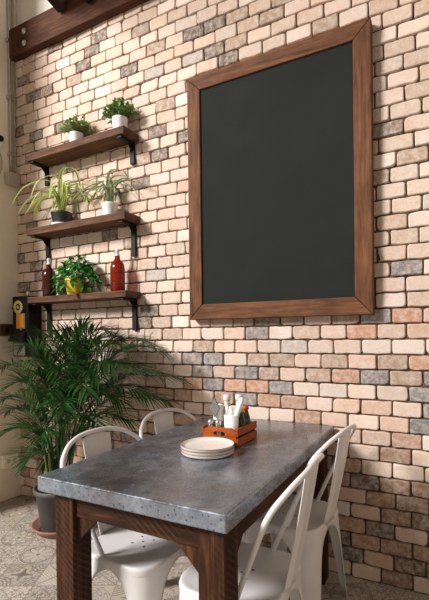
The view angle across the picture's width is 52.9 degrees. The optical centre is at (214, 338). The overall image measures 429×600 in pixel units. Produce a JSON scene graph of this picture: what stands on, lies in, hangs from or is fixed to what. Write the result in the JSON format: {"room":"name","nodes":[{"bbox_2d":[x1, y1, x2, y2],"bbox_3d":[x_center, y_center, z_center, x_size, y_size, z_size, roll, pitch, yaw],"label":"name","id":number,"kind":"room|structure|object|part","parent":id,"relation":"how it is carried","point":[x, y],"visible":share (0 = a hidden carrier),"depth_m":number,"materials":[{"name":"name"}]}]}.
{"room":"restaurant","nodes":[
{"label":"restaurant","id":0,"kind":"room"},
{"bbox_2d":[0,0,21,502],"bbox_3d":[-1.760,-1.225,3.159,0.220,4.900,0.860,0,1,28],"label":"wall","id":1,"kind":"structure","parent":0,"point":[10,488],"depth_m":3.27,"materials":[{"name":"beige paint"}]},
{"bbox_2d":[0,135,3,147],"bbox_3d":[-1.586,-1.457,3.182,0.068,0.100,0.100,0,1,28],"label":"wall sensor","id":2,"kind":"object","parent":1,"relation":"attached to","point":[1,137],"visible":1,"depth_m":3.18,"materials":[{"name":"white plastic"}]},
{"bbox_2d":[0,153,2,173],"bbox_3d":[-1.599,-1.258,3.201,0.013,0.303,0.059,0,1,31],"label":"cable","id":3,"kind":"object","parent":2,"relation":"hanging from","point":[0,153],"visible":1,"depth_m":3.21,"materials":[{"name":"grey paint"}]},
{"bbox_2d":[0,324,12,335],"bbox_3d":[-1.566,-0.063,3.244,0.027,0.090,0.110,0,1,28],"label":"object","id":4,"kind":"object","parent":1,"relation":"attached to","point":[5,329],"visible":0.9,"depth_m":3.23,"materials":[{"name":"brown wood"}]},
{"bbox_2d":[0,451,17,468],"bbox_3d":[-1.543,0.917,3.252,0.048,0.100,0.130,0,1,28],"label":"wall outlet","id":5,"kind":"object","parent":1,"relation":"attached to","point":[3,464],"visible":0.77,"depth_m":3.22,"materials":[{"name":"beige paint"}]},
{"bbox_3d":[-1.526,0.917,3.243,0.006,0.090,0.120,0,1,28],"label":"plate","id":6,"kind":"part","parent":5,"relation":"part of","materials":[{"name":"beige paint"}]},
{"bbox_2d":[5,0,13,171],"bbox_3d":[-1.564,-2.458,3.279,0.027,2.420,0.046,0,1,28],"label":"conduit","id":7,"kind":"object","parent":1,"relation":"attached to","point":[9,97],"visible":0.86,"depth_m":3.28,"materials":[{"name":"metal"}]},
{"bbox_2d":[4,171,19,187],"bbox_3d":[-1.536,-1.203,3.281,0.059,0.096,0.101,0,1,28],"label":"junction box","id":8,"kind":"object","parent":1,"relation":"attached to","point":[12,179],"visible":1,"depth_m":3.25,"materials":[{"name":"grey paint"}]},
{"bbox_2d":[11,0,15,172],"bbox_3d":[-1.548,-2.459,3.312,0.014,2.420,0.016,0,1,28],"label":"cable conduit","id":9,"kind":"object","parent":1,"relation":"attached to","point":[11,0],"visible":0.9,"depth_m":3.31,"materials":[{"name":"grey paint"}]},
{"bbox_2d":[0,495,428,599],"bbox_3d":[-2.174,1.305,0.435,7.600,0.100,6.200,0,1,28],"label":"floor","id":10,"kind":"structure","parent":0,"point":[27,559],"depth_m":2.21,"materials":[{"name":"tile"}]},
{"bbox_2d":[31,517,55,538],"bbox_3d":[-0.985,1.194,2.763,0.352,0.052,0.352,0,1,28],"label":"saucer","id":11,"kind":"object","parent":10,"relation":"on","point":[35,525],"visible":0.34,"depth_m":2.63,"materials":[{"name":"ceramic"}]},
{"bbox_2d":[0,312,193,532],"bbox_3d":[-0.959,0.515,2.578,1.634,1.388,0.829,0,1,28],"label":"potted palm","id":12,"kind":"object","parent":10,"relation":"on","point":[73,375],"visible":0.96,"depth_m":2.53,"materials":[{"name":"plant"}]},
{"bbox_2d":[33,484,55,532],"bbox_3d":[-0.987,1.073,2.762,0.320,0.270,0.320,0,1,28],"label":"pot","id":13,"kind":"object","parent":12,"relation":"attached to","point":[45,501],"depth_m":2.64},
{"bbox_3d":[-1.064,0.802,2.741,0.074,0.353,0.023,-1,1,-13],"label":"stem","id":14,"kind":"part","parent":12,"relation":"part of","materials":[{"name":"plant"}]},
{"bbox_3d":[-1.021,0.777,2.693,0.024,0.403,0.069,0,1,28],"label":"stem","id":15,"kind":"part","parent":12,"relation":"part of","materials":[{"name":"plant"}]},
{"bbox_3d":[-0.913,0.825,2.745,0.077,0.303,0.021,-1,1,11],"label":"stem","id":16,"kind":"part","parent":12,"relation":"part of","materials":[{"name":"plant"}]},
{"bbox_2d":[60,426,191,599],"bbox_3d":[-0.321,0.800,1.730,0.446,0.835,0.476,0,1,31],"label":"metal chair","id":17,"kind":"object","parent":10,"relation":"on","point":[142,563],"visible":0.52,"depth_m":1.60,"materials":[{"name":"white paint"}]},
{"bbox_3d":[-0.466,1.014,1.653,0.135,0.411,0.253,-1,1,-14],"label":"leg","id":18,"kind":"part","parent":17,"relation":"part of","materials":[{"name":"white paint"}]},
{"bbox_3d":[-0.415,0.607,1.783,0.232,0.448,0.476,0,1,31],"label":"frame","id":19,"kind":"part","parent":17,"relation":"part of","materials":[{"name":"white paint"}]},
{"bbox_3d":[-0.283,0.809,1.707,0.350,0.030,0.376,0,1,31],"label":"seat","id":20,"kind":"part","parent":17,"relation":"part of","materials":[{"name":"white paint"}]},
{"bbox_3d":[-0.245,1.013,1.530,0.253,0.411,0.113,-1,1,-14],"label":"leg","id":21,"kind":"part","parent":17,"relation":"part of","materials":[{"name":"white paint"}]},
{"bbox_2d":[38,415,333,599],"bbox_3d":[0.006,0.836,1.835,0.720,0.760,1.217,0,1,28],"label":"dining table","id":22,"kind":"object","parent":10,"relation":"on","point":[147,486],"visible":0.8,"depth_m":1.44,"materials":[{"name":"concrete"}]},
{"bbox_3d":[-0.485,0.872,1.496,0.085,0.708,0.085,0,1,28],"label":"leg","id":23,"kind":"part","parent":22,"relation":"part of","materials":[{"name":"brown wood"}]},
{"bbox_2d":[181,450,233,459],"bbox_3d":[-0.028,0.449,1.724,0.214,0.016,0.214,0,1,28],"label":"plate","id":24,"kind":"object","parent":22,"relation":"on","point":[183,453],"visible":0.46,"depth_m":1.63,"materials":[{"name":"white ceramic"}]},
{"bbox_2d":[181,447,233,455],"bbox_3d":[-0.028,0.438,1.722,0.215,0.016,0.215,0,1,28],"label":"plate","id":25,"kind":"object","parent":24,"relation":"on","point":[232,449],"visible":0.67,"depth_m":1.63,"materials":[{"name":"white ceramic"}]},
{"bbox_2d":[180,437,233,452],"bbox_3d":[-0.029,0.426,1.725,0.217,0.016,0.217,0,1,28],"label":"plate","id":26,"kind":"object","parent":25,"relation":"on","point":[197,444],"visible":1,"depth_m":1.73,"materials":[{"name":"white ceramic"}]},
{"bbox_3d":[0.013,0.868,1.228,0.085,0.708,0.085,0,1,28],"label":"leg","id":27,"kind":"part","parent":22,"relation":"part of","materials":[{"name":"brown wood"}]},
{"bbox_2d":[202,418,256,446],"bbox_3d":[0.069,0.417,1.928,0.174,0.076,0.204,0,1,28],"label":"crate","id":28,"kind":"object","parent":22,"relation":"on","point":[231,434],"visible":0.66,"depth_m":1.85,"materials":[{"name":"orange wood"}]},
{"bbox_2d":[208,419,213,426],"bbox_3d":[-0.015,0.400,1.889,0.028,0.094,0.028,0,1,28],"label":"shaker","id":29,"kind":"object","parent":28,"relation":"in","point":[210,421],"visible":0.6,"depth_m":1.88,"materials":[{"name":"silver glass"}]},
{"bbox_2d":[210,398,222,419],"bbox_3d":[0.013,0.355,1.930,0.048,0.182,0.053,0,1,28],"label":"napkin","id":30,"kind":"object","parent":28,"relation":"in","point":[217,409],"visible":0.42,"depth_m":1.91,"materials":[{"name":"white paper"}]},
{"bbox_2d":[211,419,223,435],"bbox_3d":[0.013,0.402,1.899,0.060,0.088,0.006,0,1,28],"label":"menu card","id":31,"kind":"object","parent":28,"relation":"in","point":[222,421],"visible":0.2,"depth_m":1.89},
{"bbox_2d":[215,419,220,435],"bbox_3d":[0.016,0.399,1.872,0.028,0.094,0.028,0,1,28],"label":"shaker","id":32,"kind":"object","parent":28,"relation":"in","point":[217,422],"visible":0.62,"depth_m":1.86,"materials":[{"name":"silver glass"}]},
{"bbox_3d":[0.016,0.363,1.872,0.028,0.022,0.028,0,1,28],"label":"lid","id":33,"kind":"part","parent":32,"relation":"part of","materials":[{"name":"metal"}]},
{"bbox_3d":[0.024,0.418,1.843,0.156,0.076,0.012,0,1,28],"label":"panel","id":34,"kind":"part","parent":28,"relation":"part of","materials":[{"name":"orange wood"}]},
{"bbox_2d":[222,394,230,419],"bbox_3d":[0.058,0.350,1.972,0.044,0.189,0.043,0,1,28],"label":"milk bottle","id":35,"kind":"object","parent":28,"relation":"in","point":[226,397],"visible":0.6,"depth_m":1.96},
{"bbox_2d":[224,405,228,435],"bbox_3d":[0.051,0.371,1.915,0.026,0.151,0.026,-1,1,12],"label":"rolled napkin","id":36,"kind":"object","parent":28,"relation":"in","point":[226,406],"visible":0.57,"depth_m":1.91,"materials":[{"name":"white paper"}]},
{"bbox_2d":[224,413,238,438],"bbox_3d":[0.073,0.387,1.860,0.064,0.118,0.064,0,1,28],"label":"cup","id":37,"kind":"object","parent":28,"relation":"in","point":[229,421],"visible":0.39,"depth_m":1.83,"materials":[{"name":"white ceramic"}]},
{"bbox_2d":[229,406,233,415],"bbox_3d":[0.075,0.356,1.875,0.024,0.122,0.032,-1,1,-21],"label":"rolled napkin","id":38,"kind":"object","parent":37,"relation":"in","point":[231,413],"visible":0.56,"depth_m":1.88,"materials":[{"name":"white paper"}]},
{"bbox_2d":[233,397,243,415],"bbox_3d":[0.092,0.337,1.859,0.072,0.164,0.036,-1,1,-2],"label":"rolled napkin","id":39,"kind":"object","parent":37,"relation":"in","point":[240,402],"visible":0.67,"depth_m":1.85,"materials":[{"name":"white paper"}]},
{"bbox_2d":[235,394,242,407],"bbox_3d":[0.114,0.350,1.973,0.044,0.189,0.043,0,1,28],"label":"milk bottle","id":40,"kind":"object","parent":28,"relation":"in","point":[237,396],"visible":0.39,"depth_m":1.96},
{"bbox_2d":[238,407,244,437],"bbox_3d":[0.114,0.370,1.894,0.040,0.150,0.039,0,1,28],"label":"sauce bottle","id":41,"kind":"object","parent":28,"relation":"in","point":[241,422],"visible":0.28,"depth_m":1.88,"materials":[{"name":"green glass"}]},
{"bbox_2d":[243,405,249,434],"bbox_3d":[0.141,0.373,1.946,0.041,0.143,0.041,0,1,28],"label":"sauce bottle","id":42,"kind":"object","parent":28,"relation":"in","point":[246,408],"visible":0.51,"depth_m":1.93,"materials":[{"name":"glass"}]},
{"bbox_3d":[0.516,0.854,2.164,0.085,0.708,0.085,0,1,28],"label":"leg","id":43,"kind":"part","parent":22,"relation":"part of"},
{"bbox_2d":[139,408,245,541],"bbox_3d":[-0.101,0.793,2.184,0.446,0.835,0.476,0,1,34],"label":"metal chair","id":44,"kind":"object","parent":10,"relation":"on","point":[164,421],"visible":0.12,"depth_m":2.29,"materials":[{"name":"white paint"}]},
{"bbox_3d":[-0.191,0.600,2.242,0.232,0.448,0.476,0,1,34],"label":"frame","id":45,"kind":"part","parent":44,"relation":"part of","materials":[{"name":"white paint"}]},
{"bbox_3d":[0.116,1.002,2.204,0.113,0.411,0.253,-1,1,-11],"label":"leg","id":46,"kind":"part","parent":44,"relation":"part of","materials":[{"name":"white paint"}]},
{"bbox_2d":[179,453,323,599],"bbox_3d":[0.133,0.797,1.458,0.446,0.835,0.476,0,1,27],"label":"metal chair","id":47,"kind":"object","parent":10,"relation":"on","point":[264,573],"visible":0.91,"depth_m":1.39,"materials":[{"name":"white paint"}]},
{"bbox_3d":[-0.075,1.012,1.416,0.113,0.411,0.252,-1,1,-18],"label":"leg","id":48,"kind":"part","parent":47,"relation":"part of","materials":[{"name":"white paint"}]},
{"bbox_3d":[0.093,0.807,1.478,0.350,0.030,0.376,0,1,27],"label":"seat","id":49,"kind":"part","parent":47,"relation":"part of","materials":[{"name":"white paint"}]},
{"bbox_3d":[0.226,0.602,1.407,0.232,0.448,0.476,0,1,27],"label":"frame","id":50,"kind":"part","parent":47,"relation":"part of","materials":[{"name":"white paint"}]},
{"bbox_3d":[0.278,1.006,1.548,0.135,0.411,0.253,-1,1,-18],"label":"leg","id":51,"kind":"part","parent":47,"relation":"part of","materials":[{"name":"white paint"}]},
{"bbox_2d":[245,424,356,599],"bbox_3d":[0.392,0.789,1.946,0.446,0.835,0.476,0,1,35],"label":"metal chair","id":52,"kind":"object","parent":10,"relation":"on","point":[323,517],"visible":0.78,"depth_m":1.83,"materials":[{"name":"white paint"}]},
{"bbox_3d":[0.180,1.004,1.932,0.113,0.411,0.252,-1,1,-10],"label":"leg","id":53,"kind":"part","parent":52,"relation":"part of","materials":[{"name":"white paint"}]},
{"bbox_3d":[0.336,1.000,2.154,0.252,0.411,0.113,-1,1,-10],"label":"leg","id":54,"kind":"part","parent":52,"relation":"part of","materials":[{"name":"white paint"}]},
{"bbox_3d":[0.356,0.799,1.971,0.350,0.030,0.376,0,1,35],"label":"seat","id":55,"kind":"part","parent":52,"relation":"part of","materials":[{"name":"white paint"}]},
{"bbox_3d":[0.383,1.003,1.780,0.253,0.411,0.135,-1,1,-10],"label":"leg","id":56,"kind":"part","parent":52,"relation":"part of","materials":[{"name":"white paint"}]},
{"bbox_3d":[0.477,0.595,1.883,0.232,0.448,0.476,0,1,35],"label":"frame","id":57,"kind":"part","parent":52,"relation":"part of","materials":[{"name":"white paint"}]},
{"bbox_3d":[0.548,0.999,2.016,0.135,0.411,0.253,-1,1,-10],"label":"leg","id":58,"kind":"part","parent":52,"relation":"part of","materials":[{"name":"white paint"}]},
{"bbox_2d":[14,0,428,593],"bbox_3d":[0.209,-1.242,2.494,3.920,4.900,0.168,0,1,28],"label":"wall","id":59,"kind":"structure","parent":0,"point":[368,372],"depth_m":2.44,"materials":[{"name":"brick"}]},
{"bbox_2d":[8,291,41,356],"bbox_3d":[-1.421,-0.107,3.203,0.210,0.485,0.165,0,1,28],"label":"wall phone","id":60,"kind":"object","parent":59,"relation":"attached to","point":[26,315],"visible":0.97,"depth_m":3.15,"materials":[{"name":"black metal"}]},
{"bbox_3d":[-1.441,-0.229,3.170,0.110,0.110,0.005,0,1,28],"label":"dial plate","id":61,"kind":"part","parent":60,"relation":"part of","materials":[{"name":"gold metal"}]},
{"bbox_3d":[-1.420,-0.126,3.159,0.094,0.113,0.005,0,1,28],"label":"card frame","id":62,"kind":"part","parent":60,"relation":"part of","materials":[{"name":"metal"}]},
{"bbox_2d":[47,0,66,12],"bbox_3d":[-1.739,-2.664,1.718,0.070,0.848,2.931,0,1,28],"label":"ceiling beam","id":63,"kind":"structure","parent":59,"relation":"attached to","point":[59,5],"depth_m":2.95,"materials":[{"name":"brown wood"}]},
{"bbox_2d":[9,0,149,61],"bbox_3d":[0.199,-2.244,2.453,3.888,0.215,0.222,0,1,28],"label":"wooden beam","id":64,"kind":"structure","parent":59,"relation":"attached to","point":[49,28],"depth_m":3.02,"materials":[{"name":"brown wood"}]},
{"bbox_2d":[25,125,138,185],"bbox_3d":[-0.915,-1.213,2.921,0.895,0.183,0.152,0,1,28],"label":"wall shelf","id":65,"kind":"object","parent":59,"relation":"attached to","point":[120,136],"visible":0.99,"depth_m":2.86,"materials":[{"name":"brown wood"}]},
{"bbox_2d":[59,114,93,140],"bbox_3d":[-0.948,-1.407,2.917,0.231,0.204,0.170,0,1,28],"label":"potted shrub","id":66,"kind":"object","parent":65,"relation":"on","point":[76,128],"visible":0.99,"depth_m":2.89,"materials":[{"name":"green plant"}]},
{"bbox_2d":[69,131,83,140],"bbox_3d":[-0.939,-1.346,2.932,0.096,0.082,0.096,0,1,28],"label":"pot","id":67,"kind":"object","parent":66,"relation":"attached to","point":[73,135],"depth_m":2.89,"materials":[{"name":"white ceramic"}]},
{"bbox_2d":[102,97,137,127],"bbox_3d":[-0.619,-1.413,2.734,0.244,0.213,0.180,0,1,28],"label":"potted shrub","id":68,"kind":"object","parent":65,"relation":"on","point":[119,113],"visible":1,"depth_m":2.71,"materials":[{"name":"green plant"}]},
{"bbox_2d":[112,115,127,127],"bbox_3d":[-0.601,-1.353,2.751,0.100,0.092,0.100,0,1,28],"label":"pot","id":69,"kind":"object","parent":68,"relation":"attached to","point":[117,120],"depth_m":2.71,"materials":[{"name":"white ceramic"}]},
{"bbox_2d":[26,211,139,261],"bbox_3d":[-0.908,-0.654,2.926,0.895,0.253,0.152,0,1,28],"label":"wall shelf","id":70,"kind":"object","parent":59,"relation":"attached to","point":[123,218],"visible":0.97,"depth_m":2.84,"materials":[{"name":"brown wood"}]},
{"bbox_2d":[70,169,149,214],"bbox_3d":[-0.697,-0.926,2.750,0.645,0.288,0.238,0,1,28],"label":"spider plant","id":71,"kind":"object","parent":70,"relation":"on","point":[109,206],"visible":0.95,"depth_m":2.78,"materials":[{"name":"green plant"}]},
{"bbox_3d":[-0.679,-0.828,2.800,0.104,0.090,0.104,0,1,28],"label":"pot","id":72,"kind":"part","parent":71,"relation":"part of","materials":[{"name":"white ceramic"}]},
{"bbox_3d":[-1.062,-0.787,3.005,0.144,0.013,0.144,0,1,28],"label":"saucer","id":73,"kind":"object","parent":70,"relation":"on","visible":0},
{"bbox_2d":[12,167,105,221],"bbox_3d":[-1.088,-0.966,2.934,0.710,0.365,0.289,0,1,28],"label":"spider plant","id":74,"kind":"object","parent":73,"relation":"on","point":[61,195],"visible":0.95,"depth_m":2.98,"materials":[{"name":"green plant"}]},
{"bbox_3d":[-1.063,-0.828,3.004,0.144,0.086,0.144,0,1,28],"label":"pot","id":75,"kind":"part","parent":74,"relation":"part of","materials":[{"name":"black ceramic"}]},
{"bbox_2d":[27,290,140,331],"bbox_3d":[-0.902,-0.171,2.930,0.895,0.247,0.152,0,1,28],"label":"wall shelf","id":76,"kind":"object","parent":59,"relation":"attached to","point":[132,296],"visible":0.93,"depth_m":2.82,"materials":[{"name":"brown wood"}]},
{"bbox_2d":[42,258,55,295],"bbox_3d":[-1.172,-0.430,3.060,0.092,0.273,0.092,0,1,28],"label":"bottle","id":77,"kind":"object","parent":76,"relation":"on","point":[48,273],"visible":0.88,"depth_m":3.02,"materials":[{"name":"brown glass"}]},
{"bbox_2d":[48,254,104,294],"bbox_3d":[-0.950,-0.429,2.903,0.436,0.269,0.218,0,1,28],"label":"pothos","id":78,"kind":"object","parent":76,"relation":"on","point":[74,285],"visible":0.97,"depth_m":2.90,"materials":[{"name":"plant"}]},
{"bbox_2d":[65,278,84,294],"bbox_3d":[-0.955,-0.350,2.956,0.132,0.110,0.132,0,1,28],"label":"pot","id":79,"kind":"object","parent":78,"relation":"attached to","point":[75,290],"depth_m":2.91,"materials":[{"name":"yellow ceramic"}]},
{"bbox_2d":[110,249,124,290],"bbox_3d":[-0.621,-0.434,2.764,0.092,0.273,0.092,0,1,28],"label":"bottle","id":80,"kind":"object","parent":76,"relation":"on","point":[117,269],"visible":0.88,"depth_m":2.73,"materials":[{"name":"red glass"}]},
{"bbox_2d":[187,17,374,319],"bbox_3d":[0.311,-0.818,2.322,1.026,1.412,0.058,0,1,28],"label":"chalkboard","id":81,"kind":"object","parent":59,"relation":"attached to","point":[281,160],"visible":1,"depth_m":2.27,"materials":[{"name":"black"}]},
{"bbox_3d":[0.303,-1.482,2.316,1.022,0.083,0.058,0,1,28],"label":"frame rail","id":82,"kind":"part","parent":81,"relation":"part of","materials":[{"name":"brown wood"}]},
{"bbox_3d":[0.319,-0.156,2.328,1.023,0.088,0.058,0,1,28],"label":"frame rail","id":83,"kind":"part","parent":81,"relation":"part of","materials":[{"name":"brown wood"}]}
]}

